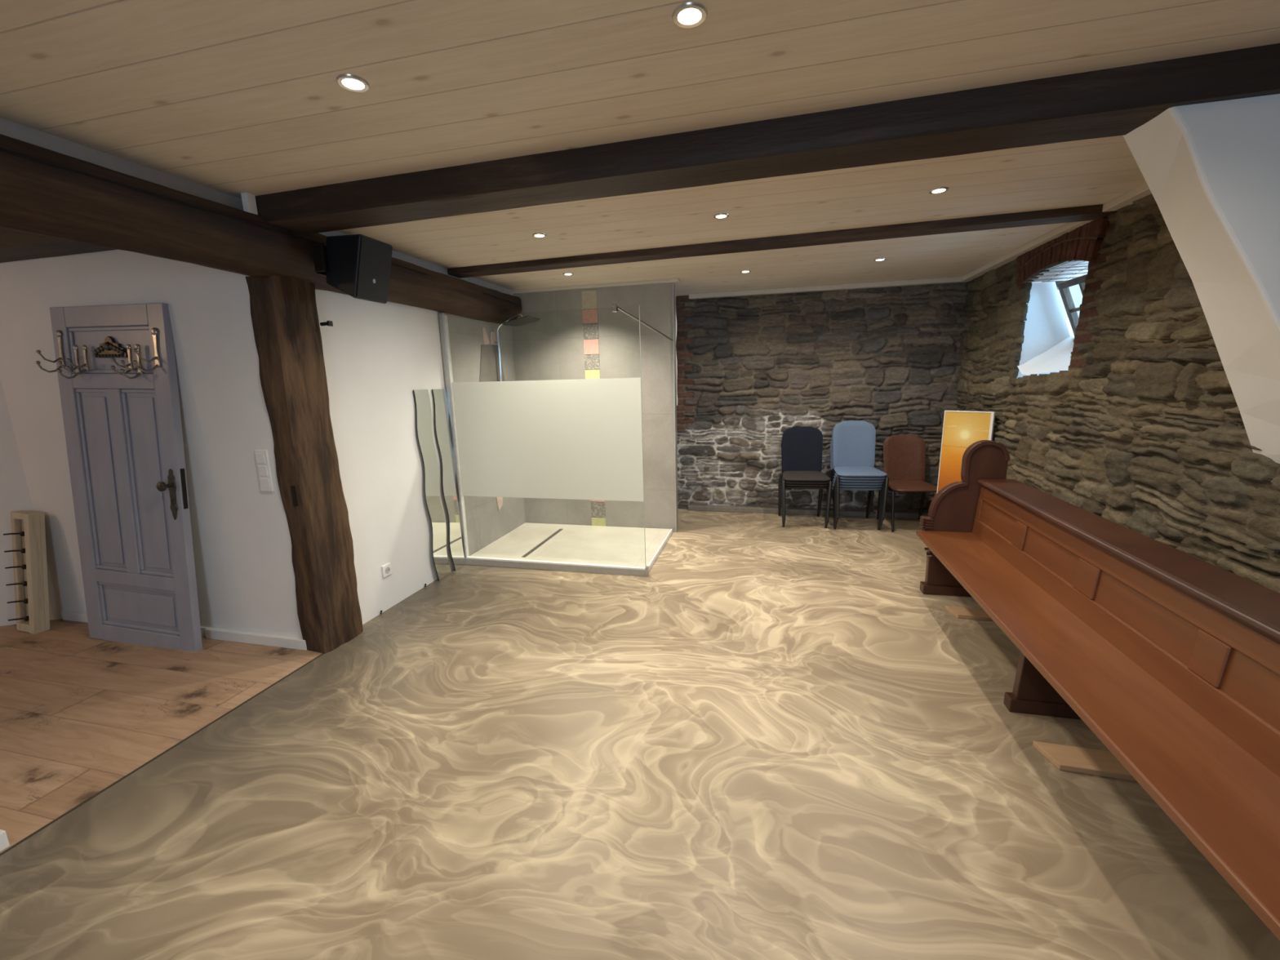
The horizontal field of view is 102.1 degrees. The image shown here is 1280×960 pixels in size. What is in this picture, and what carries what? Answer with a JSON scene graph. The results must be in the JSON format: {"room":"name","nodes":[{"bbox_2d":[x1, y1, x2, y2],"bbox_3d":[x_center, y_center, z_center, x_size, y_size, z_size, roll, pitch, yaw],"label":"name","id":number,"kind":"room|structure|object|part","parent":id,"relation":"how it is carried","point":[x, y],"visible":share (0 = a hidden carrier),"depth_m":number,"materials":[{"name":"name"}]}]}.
{"room":"bathroom","nodes":[
{"label":"bathroom","id":0,"kind":"room"},
{"bbox_2d":[0,377,61,626],"bbox_3d":[-5.602,-0.106,2.903,3.516,2.390,0.180,-5,11,-16],"label":"wall","id":1,"kind":"structure","parent":0,"point":[15,495],"depth_m":3.35,"materials":[{"name":"white paint"}]},
{"bbox_2d":[0,249,302,638],"bbox_3d":[-2.954,-0.226,3.170,2.075,2.390,0.225,1,11,14],"label":"wall","id":2,"kind":"structure","parent":0,"point":[242,542],"depth_m":2.98,"materials":[{"name":"white paint"}]},
{"bbox_2d":[35,302,202,652],"bbox_3d":[-3.003,0.014,3.029,0.915,2.020,0.186,1,11,14],"label":"door","id":3,"kind":"structure","parent":2,"relation":"in","point":[116,365],"depth_m":3.00,"materials":[{"name":"grey wood"}]},
{"bbox_3d":[-3.182,0.009,3.067,0.265,1.085,0.012,3,8,13],"label":"panel moulding","id":4,"kind":"part","parent":3,"relation":"part of","materials":[{"name":"wood"}]},
{"bbox_3d":[-3.180,0.008,3.074,0.285,1.105,0.019,3,8,13],"label":"panel","id":5,"kind":"part","parent":3,"relation":"part of","materials":[{"name":"wood"}]},
{"bbox_3d":[-2.990,-0.734,2.928,0.630,0.260,0.012,3,8,13],"label":"panel moulding","id":6,"kind":"part","parent":3,"relation":"part of","materials":[{"name":"wood"}]},
{"bbox_3d":[-2.987,-0.735,2.939,0.650,0.280,0.012,3,8,13],"label":"panel","id":7,"kind":"part","parent":3,"relation":"part of","materials":[{"name":"wood"}]},
{"bbox_3d":[-3.018,0.771,3.121,0.630,0.275,0.012,3,8,13],"label":"panel moulding","id":8,"kind":"part","parent":3,"relation":"part of","materials":[{"name":"wood"}]},
{"bbox_3d":[-3.017,0.770,3.129,0.650,0.295,0.019,3,8,13],"label":"panel","id":9,"kind":"part","parent":3,"relation":"part of","materials":[{"name":"wood"}]},
{"bbox_3d":[-2.829,0.026,2.983,0.270,1.085,0.012,3,8,13],"label":"panel moulding","id":10,"kind":"part","parent":3,"relation":"part of","materials":[{"name":"wood"}]},
{"bbox_3d":[-2.828,0.025,2.990,0.290,1.105,0.019,3,8,13],"label":"panel","id":11,"kind":"part","parent":3,"relation":"part of","materials":[{"name":"wood"}]},
{"bbox_3d":[-2.649,0.034,2.884,0.056,0.056,0.066,3,8,13],"label":"knob","id":12,"kind":"part","parent":3,"relation":"part of","materials":[{"name":"brown metal"}]},
{"bbox_3d":[-2.642,0.082,2.925,0.056,0.292,0.008,3,8,13],"label":"lock plate","id":13,"kind":"part","parent":3,"relation":"part of","materials":[{"name":"brown metal"}]},
{"bbox_3d":[-2.585,0.050,2.933,0.003,0.230,0.022,3,8,13],"label":"edge plate","id":14,"kind":"part","parent":3,"relation":"part of","materials":[{"name":"metal"}]},
{"bbox_2d":[60,610,306,650],"bbox_3d":[-2.934,0.941,3.266,2.035,0.062,0.028,1,11,14],"label":"baseboard","id":15,"kind":"structure","parent":2,"relation":"attached to","point":[264,639],"depth_m":3.12,"materials":[{"name":"white paint"}]},
{"bbox_2d":[254,449,274,491],"bbox_3d":[-2.065,-0.052,2.856,0.092,0.229,0.020,1,11,14],"label":"light switch","id":16,"kind":"object","parent":2,"relation":"attached to","point":[262,459],"visible":1,"depth_m":2.85,"materials":[{"name":"white plastic"}]},
{"bbox_2d":[315,288,525,624],"bbox_3d":[-1.624,-0.463,4.221,0.192,2.390,2.505,1,11,14],"label":"wall","id":17,"kind":"structure","parent":0,"point":[375,354],"depth_m":3.55,"materials":[{"name":"white paint"}]},
{"bbox_2d":[240,192,257,214],"bbox_3d":[-1.813,-1.264,2.405,0.034,0.120,0.040,1,11,14],"label":"trim","id":18,"kind":"structure","parent":17,"relation":"attached to","point":[249,203],"depth_m":2.39,"materials":[{"name":"white paint"}]},
{"bbox_2d":[0,117,513,295],"bbox_3d":[-2.211,-1.045,1.272,0.060,0.100,7.980,1,11,14],"label":"trim","id":19,"kind":"structure","parent":17,"relation":"attached to","point":[8,128],"depth_m":2.05,"materials":[{"name":"paint"}]},
{"bbox_2d":[0,133,521,325],"bbox_3d":[-2.171,-0.879,1.248,0.237,0.267,7.890,1,11,14],"label":"timber beam","id":20,"kind":"structure","parent":17,"relation":"attached to","point":[44,192],"depth_m":2.08,"materials":[{"name":"wood"}]},
{"bbox_2d":[311,234,392,303],"bbox_3d":[-1.522,-1.123,2.770,0.317,0.323,0.236,1,11,14],"label":"wall speaker","id":21,"kind":"object","parent":20,"relation":"attached to","point":[358,266],"visible":1,"depth_m":2.69,"materials":[{"name":"plastic"}]},
{"bbox_2d":[356,236,392,302],"bbox_3d":[-1.406,-1.108,2.745,0.078,0.286,0.223,1,11,14],"label":"grille","id":22,"kind":"object","parent":21,"relation":"attached to","point":[374,257],"depth_m":2.73,"materials":[{"name":"fabric"}]},
{"bbox_2d":[381,562,391,577],"bbox_3d":[-1.723,0.614,3.524,0.013,0.082,0.082,1,11,14],"label":"power outlet","id":23,"kind":"object","parent":17,"relation":"attached to","point":[386,569],"visible":1,"depth_m":3.52,"materials":[{"name":"white plastic"}]},
{"bbox_2d":[413,389,451,581],"bbox_3d":[-1.585,0.054,3.956,0.036,1.468,0.205,1,11,14],"label":"mirror","id":24,"kind":"object","parent":17,"relation":"attached to","point":[422,399],"visible":1,"depth_m":3.94,"materials":[{"name":"silver metal"}]},
{"bbox_2d":[431,388,466,570],"bbox_3d":[-1.533,0.012,4.166,0.036,1.468,0.205,1,11,14],"label":"mirror","id":25,"kind":"object","parent":17,"relation":"attached to","point":[440,398],"visible":1,"depth_m":4.15,"materials":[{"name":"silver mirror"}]},
{"bbox_2d":[479,327,505,511],"bbox_3d":[-1.362,-0.550,4.875,0.009,1.700,0.740,1,11,14],"label":"inlay","id":26,"kind":"object","parent":17,"relation":"attached to","point":[489,365],"visible":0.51,"depth_m":4.75,"materials":[{"name":"tile"}]},
{"bbox_2d":[493,314,539,381],"bbox_3d":[-1.149,-0.774,4.858,0.415,1.504,0.427,1,11,14],"label":"shower column","id":27,"kind":"structure","parent":17,"relation":"attached to","point":[522,320],"depth_m":4.78,"materials":[{"name":"silver metal"}]},
{"bbox_3d":[-1.198,-1.432,4.753,0.277,0.170,0.019,1,11,14],"label":"arm","id":28,"kind":"part","parent":27,"relation":"part of","materials":[{"name":"silver metal"}]},
{"bbox_2d":[511,282,675,532],"bbox_3d":[-0.461,-0.675,5.165,1.638,2.390,0.085,1,11,14],"label":"wall","id":29,"kind":"structure","parent":0,"point":[550,347],"depth_m":5.02,"materials":[{"name":"grey concrete"}]},
{"bbox_2d":[581,289,605,526],"bbox_3d":[-0.454,-0.659,5.120,0.150,2.311,0.009,1,11,14],"label":"mosaic stripe","id":30,"kind":"object","parent":29,"relation":"attached to","point":[590,331],"visible":0.52,"depth_m":4.99,"materials":[{"name":"tile"}]},
{"bbox_2d":[511,278,679,293],"bbox_3d":[-0.471,-1.828,4.899,1.695,0.024,0.110,1,11,14],"label":"trim","id":31,"kind":"structure","parent":29,"relation":"attached to","point":[671,280],"depth_m":4.83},
{"bbox_2d":[672,282,678,532],"bbox_3d":[0.340,-0.648,4.973,0.010,2.370,0.095,1,11,14],"label":"trim","id":32,"kind":"structure","parent":29,"relation":"attached to","point":[673,283],"depth_m":4.95,"materials":[{"name":"metal"}]},
{"bbox_2d":[675,287,677,405],"bbox_3d":[0.304,-1.265,4.950,0.101,1.092,0.020,1,11,14],"label":"trim","id":33,"kind":"structure","parent":29,"relation":"attached to","point":[675,287],"depth_m":4.92,"materials":[{"name":"white paint"}]},
{"bbox_2d":[0,508,1279,959],"bbox_3d":[-2.266,1.189,2.214,10.000,0.060,9.300,1,11,14],"label":"floor","id":34,"kind":"structure","parent":0,"point":[767,742],"depth_m":1.94,"materials":[{"name":"stone"}]},
{"bbox_2d":[0,829,9,851],"bbox_3d":[-2.230,1.224,1.706,0.152,0.062,0.135,1,11,14],"label":"block","id":35,"kind":"object","parent":34,"relation":"on","point":[4,843],"visible":1,"depth_m":1.74,"materials":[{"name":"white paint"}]},
{"bbox_2d":[3,510,49,634],"bbox_3d":[-3.951,0.598,3.323,0.248,0.783,0.197,1,11,14],"label":"hook rail","id":36,"kind":"object","parent":34,"relation":"on","point":[28,534],"visible":1,"depth_m":3.32,"materials":[{"name":"beige paint"}]},
{"bbox_2d":[0,653,324,855],"bbox_3d":[-2.471,1.546,0.363,0.012,0.052,5.540,1,11,14],"label":"trim","id":37,"kind":"structure","parent":34,"relation":"on","point":[278,681],"depth_m":2.11,"materials":[{"name":"wood"}]},
{"bbox_2d":[245,275,363,653],"bbox_3d":[-1.880,-0.045,2.937,0.213,2.070,0.304,1,11,14],"label":"timber post","id":38,"kind":"object","parent":34,"relation":"on","point":[284,314],"visible":1,"depth_m":2.85,"materials":[{"name":"wood"}]},
{"bbox_2d":[320,320,333,326],"bbox_3d":[-1.750,-0.870,2.882,0.064,0.028,0.028,1,11,14],"label":"wall hook","id":39,"kind":"object","parent":38,"relation":"attached to","point":[330,323],"visible":1,"depth_m":2.88,"materials":[{"name":"metal"}]},
{"bbox_2d":[439,302,673,577],"bbox_3d":[-0.602,-0.384,4.575,1.629,2.050,1.192,1,11,14],"label":"screen","id":40,"kind":"object","parent":34,"relation":"on","point":[582,438],"visible":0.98,"depth_m":4.03,"materials":[{"name":"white glass"}]},
{"bbox_2d":[471,522,672,569],"bbox_3d":[-0.587,0.598,4.795,1.594,0.038,1.152,1,11,14],"label":"shower tray","id":41,"kind":"object","parent":34,"relation":"on","point":[581,544],"visible":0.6,"depth_m":4.74,"materials":[{"name":"ceramic"}]},
{"bbox_2d":[777,444,827,528],"bbox_3d":[1.686,0.000,5.358,0.478,0.887,0.528,0,11,10],"label":"chair","id":42,"kind":"object","parent":34,"relation":"on","point":[786,486],"visible":0.13,"depth_m":5.14,"materials":[{"name":"black metal"}]},
{"bbox_3d":[1.522,0.197,5.613,0.050,0.413,0.101,0,11,10],"label":"leg","id":43,"kind":"part","parent":42,"relation":"part of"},
{"bbox_2d":[778,441,827,525],"bbox_3d":[1.681,-0.026,5.329,0.478,0.887,0.528,0,11,10],"label":"chair","id":44,"kind":"object","parent":42,"relation":"on","point":[786,484],"visible":0.2,"depth_m":5.10,"materials":[{"name":"black metal"}]},
{"bbox_3d":[1.438,0.246,5.203,0.045,0.411,0.062,0,11,10],"label":"leg","id":45,"kind":"part","parent":44,"relation":"part of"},
{"bbox_2d":[778,452,828,523],"bbox_3d":[1.677,-0.051,5.300,0.478,0.887,0.528,0,11,10],"label":"chair","id":46,"kind":"object","parent":44,"relation":"on","point":[786,482],"visible":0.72,"depth_m":5.08,"materials":[{"name":"black metal"}]},
{"bbox_3d":[1.671,-0.016,5.268,0.455,0.035,0.450,0,11,10],"label":"seat","id":47,"kind":"part","parent":46,"relation":"part of","materials":[{"name":"grey fabric"}]},
{"bbox_2d":[778,426,832,520],"bbox_3d":[1.672,-0.077,5.271,0.478,0.887,0.528,0,11,10],"label":"chair","id":48,"kind":"object","parent":46,"relation":"on","point":[802,446],"visible":0.99,"depth_m":5.41,"materials":[{"name":"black fabric"}]},
{"bbox_3d":[1.507,0.119,5.526,0.050,0.413,0.101,0,11,10],"label":"leg","id":49,"kind":"part","parent":48,"relation":"part of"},
{"bbox_3d":[1.429,0.195,5.145,0.045,0.411,0.062,0,11,10],"label":"leg","id":50,"kind":"part","parent":48,"relation":"part of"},
{"bbox_3d":[1.701,-0.305,5.429,0.411,0.500,0.124,0,11,10],"label":"backrest","id":51,"kind":"part","parent":48,"relation":"part of","materials":[{"name":"blue fabric"}]},
{"bbox_3d":[1.666,-0.042,5.239,0.455,0.035,0.450,0,11,10],"label":"seat","id":52,"kind":"part","parent":48,"relation":"part of","materials":[{"name":"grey fabric"}]},
{"bbox_3d":[1.909,0.122,5.457,0.050,0.413,0.101,0,11,10],"label":"leg","id":53,"kind":"part","parent":48,"relation":"part of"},
{"bbox_3d":[1.855,0.198,5.072,0.045,0.411,0.062,0,11,10],"label":"leg","id":54,"kind":"part","parent":48,"relation":"part of","materials":[{"name":"metal"}]},
{"bbox_3d":[1.860,0.224,5.101,0.045,0.411,0.062,0,11,10],"label":"leg","id":55,"kind":"part","parent":46,"relation":"part of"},
{"bbox_3d":[1.676,0.010,5.297,0.455,0.035,0.450,0,11,10],"label":"seat","id":56,"kind":"part","parent":44,"relation":"part of","materials":[{"name":"grey fabric"}]},
{"bbox_3d":[1.865,0.249,5.130,0.045,0.411,0.062,0,11,10],"label":"leg","id":57,"kind":"part","parent":44,"relation":"part of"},
{"bbox_3d":[1.680,0.036,5.326,0.455,0.035,0.450,0,11,10],"label":"seat","id":58,"kind":"part","parent":42,"relation":"part of","materials":[{"name":"grey fabric"}]},
{"bbox_3d":[1.869,0.275,5.159,0.045,0.411,0.062,0,11,10],"label":"leg","id":59,"kind":"part","parent":42,"relation":"part of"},
{"bbox_2d":[826,442,881,529],"bbox_3d":[2.166,0.009,5.246,0.478,0.887,0.528,0,11,10],"label":"chair","id":60,"kind":"object","parent":34,"relation":"on","point":[868,489],"visible":0.13,"depth_m":5.03,"materials":[{"name":"metal"}]},
{"bbox_3d":[2.195,-0.219,5.405,0.411,0.500,0.124,0,11,10],"label":"backrest","id":61,"kind":"part","parent":60,"relation":"part of","materials":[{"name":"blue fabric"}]},
{"bbox_3d":[1.923,0.281,5.120,0.045,0.411,0.062,0,11,10],"label":"leg","id":62,"kind":"part","parent":60,"relation":"part of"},
{"bbox_2d":[831,453,882,528],"bbox_3d":[2.162,-0.016,5.217,0.478,0.887,0.528,0,11,10],"label":"chair","id":63,"kind":"object","parent":60,"relation":"on","point":[841,486],"visible":0.16,"depth_m":5.00,"materials":[{"name":"metal"}]},
{"bbox_3d":[1.919,0.256,5.091,0.045,0.411,0.062,0,11,10],"label":"leg","id":64,"kind":"part","parent":63,"relation":"part of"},
{"bbox_2d":[831,438,883,525],"bbox_3d":[2.157,-0.042,5.188,0.478,0.887,0.528,0,11,10],"label":"chair","id":65,"kind":"object","parent":63,"relation":"on","point":[832,479],"visible":0.15,"depth_m":4.97,"materials":[{"name":"metal"}]},
{"bbox_3d":[1.914,0.230,5.062,0.045,0.411,0.062,0,11,10],"label":"leg","id":66,"kind":"part","parent":65,"relation":"part of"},
{"bbox_2d":[831,434,884,523],"bbox_3d":[2.152,-0.068,5.159,0.478,0.887,0.528,0,11,10],"label":"chair","id":67,"kind":"object","parent":65,"relation":"on","point":[832,476],"visible":0.23,"depth_m":4.95,"materials":[{"name":"metal"}]},
{"bbox_3d":[2.181,-0.296,5.318,0.411,0.500,0.124,0,11,10],"label":"backrest","id":68,"kind":"part","parent":67,"relation":"part of","materials":[{"name":"blue fabric"}]},
{"bbox_3d":[1.909,0.204,5.033,0.045,0.411,0.062,0,11,10],"label":"leg","id":69,"kind":"part","parent":67,"relation":"part of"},
{"bbox_2d":[828,436,884,520],"bbox_3d":[2.147,-0.094,5.130,0.478,0.887,0.528,0,11,10],"label":"chair","id":70,"kind":"object","parent":67,"relation":"on","point":[833,473],"visible":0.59,"depth_m":4.92,"materials":[{"name":"metal"}]},
{"bbox_3d":[2.176,-0.322,5.288,0.411,0.500,0.124,0,11,10],"label":"backrest","id":71,"kind":"part","parent":70,"relation":"part of","materials":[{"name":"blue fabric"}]},
{"bbox_3d":[1.904,0.178,5.004,0.045,0.411,0.062,0,11,10],"label":"leg","id":72,"kind":"part","parent":70,"relation":"part of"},
{"bbox_2d":[829,420,888,518],"bbox_3d":[2.142,-0.120,5.101,0.478,0.887,0.528,0,11,10],"label":"chair","id":73,"kind":"object","parent":70,"relation":"on","point":[854,441],"visible":0.98,"depth_m":5.24,"materials":[{"name":"blue fabric"}]},
{"bbox_3d":[1.978,0.077,5.356,0.050,0.413,0.101,0,11,10],"label":"leg","id":74,"kind":"part","parent":73,"relation":"part of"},
{"bbox_3d":[1.899,0.152,4.975,0.045,0.411,0.062,0,11,10],"label":"leg","id":75,"kind":"part","parent":73,"relation":"part of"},
{"bbox_3d":[2.171,-0.348,5.259,0.411,0.500,0.124,0,11,10],"label":"backrest","id":76,"kind":"part","parent":73,"relation":"part of","materials":[{"name":"blue fabric"}]},
{"bbox_3d":[2.136,-0.084,5.069,0.455,0.035,0.450,0,11,10],"label":"seat","id":77,"kind":"part","parent":73,"relation":"part of","materials":[{"name":"blue fabric"}]},
{"bbox_3d":[2.380,0.080,5.287,0.050,0.413,0.101,0,11,10],"label":"leg","id":78,"kind":"part","parent":73,"relation":"part of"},
{"bbox_3d":[2.325,0.155,4.902,0.045,0.411,0.062,0,11,10],"label":"leg","id":79,"kind":"part","parent":73,"relation":"part of","materials":[{"name":"metal"}]},
{"bbox_3d":[2.141,-0.058,5.098,0.455,0.035,0.450,0,11,10],"label":"seat","id":80,"kind":"part","parent":70,"relation":"part of","materials":[{"name":"blue fabric"}]},
{"bbox_3d":[2.330,0.181,4.931,0.045,0.411,0.062,0,11,10],"label":"leg","id":81,"kind":"part","parent":70,"relation":"part of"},
{"bbox_3d":[2.146,-0.032,5.127,0.455,0.035,0.450,0,11,10],"label":"seat","id":82,"kind":"part","parent":67,"relation":"part of","materials":[{"name":"blue fabric"}]},
{"bbox_3d":[2.335,0.207,4.960,0.045,0.411,0.062,0,11,10],"label":"leg","id":83,"kind":"part","parent":67,"relation":"part of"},
{"bbox_3d":[2.151,-0.007,5.156,0.455,0.035,0.450,0,11,10],"label":"seat","id":84,"kind":"part","parent":65,"relation":"part of","materials":[{"name":"blue fabric"}]},
{"bbox_3d":[2.340,0.233,4.989,0.045,0.411,0.062,0,11,10],"label":"leg","id":85,"kind":"part","parent":65,"relation":"part of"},
{"bbox_3d":[2.156,0.019,5.185,0.455,0.035,0.450,0,11,10],"label":"seat","id":86,"kind":"part","parent":63,"relation":"part of","materials":[{"name":"blue fabric"}]},
{"bbox_3d":[2.345,0.259,5.018,0.045,0.411,0.062,0,11,10],"label":"leg","id":87,"kind":"part","parent":63,"relation":"part of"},
{"bbox_3d":[2.160,0.045,5.214,0.455,0.035,0.450,0,11,10],"label":"seat","id":88,"kind":"part","parent":60,"relation":"part of","materials":[{"name":"blue fabric"}]},
{"bbox_3d":[2.349,0.285,5.047,0.045,0.411,0.062,0,11,10],"label":"leg","id":89,"kind":"part","parent":60,"relation":"part of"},
{"bbox_2d":[876,434,937,532],"bbox_3d":[2.665,0.022,5.115,0.478,0.887,0.528,0,11,8],"label":"chair","id":90,"kind":"object","parent":34,"relation":"on","point":[904,455],"visible":0.83,"depth_m":5.26,"materials":[{"name":"brown leather"}]},
{"bbox_3d":[2.493,0.220,5.364,0.050,0.413,0.101,0,11,8],"label":"leg","id":91,"kind":"part","parent":90,"relation":"part of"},
{"bbox_3d":[2.428,0.295,4.980,0.045,0.411,0.062,0,11,8],"label":"leg","id":92,"kind":"part","parent":90,"relation":"part of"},
{"bbox_3d":[2.687,-0.206,5.274,0.411,0.500,0.124,0,11,8],"label":"backrest","id":93,"kind":"part","parent":90,"relation":"part of","materials":[{"name":"brown leather"}]},
{"bbox_3d":[2.661,0.058,5.082,0.455,0.035,0.450,0,11,8],"label":"seat","id":94,"kind":"part","parent":90,"relation":"part of","materials":[{"name":"brown leather"}]},
{"bbox_3d":[2.897,0.220,5.309,0.050,0.413,0.101,0,11,8],"label":"leg","id":95,"kind":"part","parent":90,"relation":"part of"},
{"bbox_2d":[936,410,995,493],"bbox_3d":[2.816,-0.014,4.522,0.027,1.168,0.391,-7,12,-34],"label":"picture","id":96,"kind":"object","parent":34,"relation":"on","point":[961,428],"visible":0.49,"depth_m":4.51,"materials":[{"name":"paper"}]},
{"bbox_2d":[944,605,993,621],"bbox_3d":[2.222,0.840,3.201,0.564,0.023,0.130,2,11,16],"label":"batten","id":97,"kind":"object","parent":34,"relation":"on","point":[971,613],"visible":0.45,"depth_m":3.23,"materials":[{"name":"brown wood"}]},
{"bbox_2d":[1032,741,1136,781],"bbox_3d":[1.881,1.090,1.956,0.629,0.023,0.130,2,11,15],"label":"batten","id":98,"kind":"object","parent":34,"relation":"on","point":[1064,757],"visible":0.44,"depth_m":1.99,"materials":[{"name":"brown wood"}]},
{"bbox_2d":[915,440,1279,940],"bbox_3d":[1.536,0.730,1.130,0.603,1.062,5.000,1,11,14],"label":"pew","id":99,"kind":"object","parent":34,"relation":"on","point":[1169,655],"visible":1,"depth_m":1.74,"materials":[{"name":"brown wood"}]},
{"bbox_3d":[2.147,0.236,3.461,0.467,0.996,0.050,1,11,14],"label":"panel","id":100,"kind":"part","parent":99,"relation":"part of","materials":[{"name":"wood"}]},
{"bbox_3d":[2.163,-0.003,3.406,0.431,0.518,0.066,1,11,14],"label":"edge moulding","id":101,"kind":"part","parent":99,"relation":"part of","materials":[{"name":"wood"}]},
{"bbox_3d":[2.150,0.241,3.100,0.025,0.147,0.510,1,11,14],"label":"sunk panel","id":102,"kind":"part","parent":99,"relation":"part of","materials":[{"name":"brown wood"}]},
{"bbox_3d":[1.996,0.359,2.511,0.025,0.147,0.510,1,11,14],"label":"sunk panel","id":103,"kind":"part","parent":99,"relation":"part of","materials":[{"name":"brown wood"}]},
{"bbox_3d":[1.613,0.654,1.054,0.060,0.355,4.921,1,11,14],"label":"backrest","id":104,"kind":"part","parent":99,"relation":"part of","materials":[{"name":"brown wood"}]},
{"bbox_3d":[1.675,0.481,0.993,0.216,0.049,4.903,1,11,14],"label":"capping rail","id":105,"kind":"part","parent":99,"relation":"part of","materials":[{"name":"wood"}]},
{"bbox_3d":[1.833,0.484,1.886,0.025,0.147,0.535,1,11,14],"label":"sunk panel","id":106,"kind":"part","parent":99,"relation":"part of","materials":[{"name":"brown wood"}]},
{"bbox_3d":[1.675,0.605,1.279,0.025,0.147,0.528,1,11,14],"label":"sunk panel","id":107,"kind":"part","parent":99,"relation":"part of","materials":[{"name":"brown wood"}]},
{"bbox_2d":[0,0,1279,296],"bbox_3d":[-2.268,-1.234,1.784,10.100,0.080,9.400,1,11,14],"label":"ceiling","id":108,"kind":"structure","parent":0,"point":[233,98],"depth_m":1.61,"materials":[{"name":"wood"}]},
{"bbox_2d":[0,228,117,262],"bbox_3d":[-3.867,-1.320,2.948,3.840,0.136,0.206,1,11,14],"label":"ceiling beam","id":109,"kind":"structure","parent":108,"relation":"attached to","point":[15,246],"depth_m":2.74,"materials":[{"name":"wood"}]},
{"bbox_2d":[336,73,369,92],"bbox_3d":[-0.853,-1.181,1.538,0.088,0.010,0.088,1,11,14],"label":"recessed light","id":110,"kind":"object","parent":108,"relation":"in","point":[351,82],"visible":1,"depth_m":1.53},
{"bbox_2d":[532,232,546,237],"bbox_3d":[-0.618,-1.503,3.176,0.088,0.010,0.088,1,11,14],"label":"recessed light","id":111,"kind":"object","parent":108,"relation":"in","point":[538,234],"visible":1,"depth_m":3.17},
{"bbox_2d":[563,272,573,275],"bbox_3d":[-0.602,-1.727,4.335,0.088,0.010,0.088,1,11,14],"label":"recessed light","id":112,"kind":"object","parent":108,"relation":"in","point":[564,273],"visible":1,"depth_m":4.32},
{"bbox_2d":[671,1,706,28],"bbox_3d":[0.123,-1.157,1.287,0.088,0.010,0.088,1,11,14],"label":"recessed light","id":113,"kind":"object","parent":108,"relation":"in","point":[688,15],"visible":1,"depth_m":1.28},
{"bbox_2d":[713,213,728,218],"bbox_3d":[0.453,-1.475,2.888,0.088,0.010,0.088,1,11,14],"label":"recessed light","id":114,"kind":"object","parent":108,"relation":"in","point":[721,215],"visible":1,"depth_m":2.88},
{"bbox_2d":[740,270,751,272],"bbox_3d":[0.902,-1.782,4.419,0.088,0.010,0.088,1,11,14],"label":"recessed light","id":115,"kind":"object","parent":108,"relation":"in","point":[743,271],"visible":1,"depth_m":4.41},
{"bbox_2d":[254,43,1279,234],"bbox_3d":[0.256,-1.247,2.002,4.226,0.130,0.240,1,11,15],"label":"ceiling beam","id":116,"kind":"structure","parent":108,"relation":"attached to","point":[1117,101],"depth_m":1.84,"materials":[{"name":"wood"}]},
{"bbox_2d":[447,204,1118,278],"bbox_3d":[0.530,-1.584,3.525,4.431,0.058,0.163,2,11,16],"label":"ceiling beam","id":117,"kind":"structure","parent":108,"relation":"attached to","point":[1093,212],"depth_m":3.33,"materials":[{"name":"wood"}]},
{"bbox_2d":[873,257,885,261],"bbox_3d":[1.899,-1.745,4.094,0.088,0.010,0.088,1,11,14],"label":"recessed light","id":118,"kind":"object","parent":108,"relation":"in","point":[879,259],"visible":1,"depth_m":4.09,"materials":[{"name":"white"}]},
{"bbox_2d":[928,186,949,194],"bbox_3d":[1.485,-1.440,2.571,0.088,0.010,0.088,1,11,14],"label":"recessed light","id":119,"kind":"object","parent":108,"relation":"in","point":[940,189],"visible":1,"depth_m":2.57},
{"bbox_2d":[675,282,969,512],"bbox_3d":[1.060,-0.818,5.717,4.526,2.404,0.068,1,11,14],"label":"wall","id":120,"kind":"structure","parent":0,"point":[751,370],"depth_m":5.49,"materials":[{"name":"stone"}]},
{"bbox_2d":[688,504,928,518],"bbox_3d":[1.893,0.346,5.723,2.730,0.055,0.110,1,11,14],"label":"baseboard","id":121,"kind":"structure","parent":120,"relation":"attached to","point":[860,513],"depth_m":5.71,"materials":[{"name":"grey stone"}]},
{"bbox_2d":[688,276,970,299],"bbox_3d":[1.837,-1.944,5.249,2.690,0.045,0.070,1,11,14],"label":"trim","id":122,"kind":"structure","parent":120,"relation":"attached to","point":[953,279],"depth_m":5.20,"materials":[{"name":"wood"}]},
{"bbox_2d":[955,193,1279,593],"bbox_3d":[2.128,0.084,0.906,0.088,2.404,9.098,1,11,14],"label":"wall","id":123,"kind":"structure","parent":0,"point":[1144,432],"depth_m":2.68,"materials":[{"name":"stone"}]},
{"bbox_2d":[962,182,1151,280],"bbox_3d":[2.721,-1.602,3.346,0.080,0.040,3.370,1,11,14],"label":"trim","id":124,"kind":"structure","parent":123,"relation":"attached to","point":[1143,190],"depth_m":3.33,"materials":[{"name":"wood"}]},
{"bbox_2d":[1016,217,1110,378],"bbox_3d":[3.104,-1.193,3.792,0.548,1.028,1.756,1,11,14],"label":"window","id":125,"kind":"structure","parent":123,"relation":"in","point":[1047,346],"depth_m":3.79,"materials":[{"name":"paint"}]},
{"bbox_3d":[3.347,-1.292,3.768,0.070,0.620,1.650,1,11,14],"label":"frame","id":126,"kind":"part","parent":125,"relation":"part of","materials":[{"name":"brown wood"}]},
{"bbox_3d":[3.091,-1.186,3.490,0.200,0.413,0.700,1,11,14],"label":"sash","id":127,"kind":"part","parent":125,"relation":"part of","materials":[{"name":"brown wood"}]},
{"bbox_2d":[1123,93,1279,463],"bbox_3d":[2.064,-0.556,1.813,0.829,1.300,0.440,1,11,14],"label":"wall","id":128,"kind":"structure","parent":0,"point":[1211,170],"depth_m":1.64,"materials":[{"name":"white paint"}]}
]}

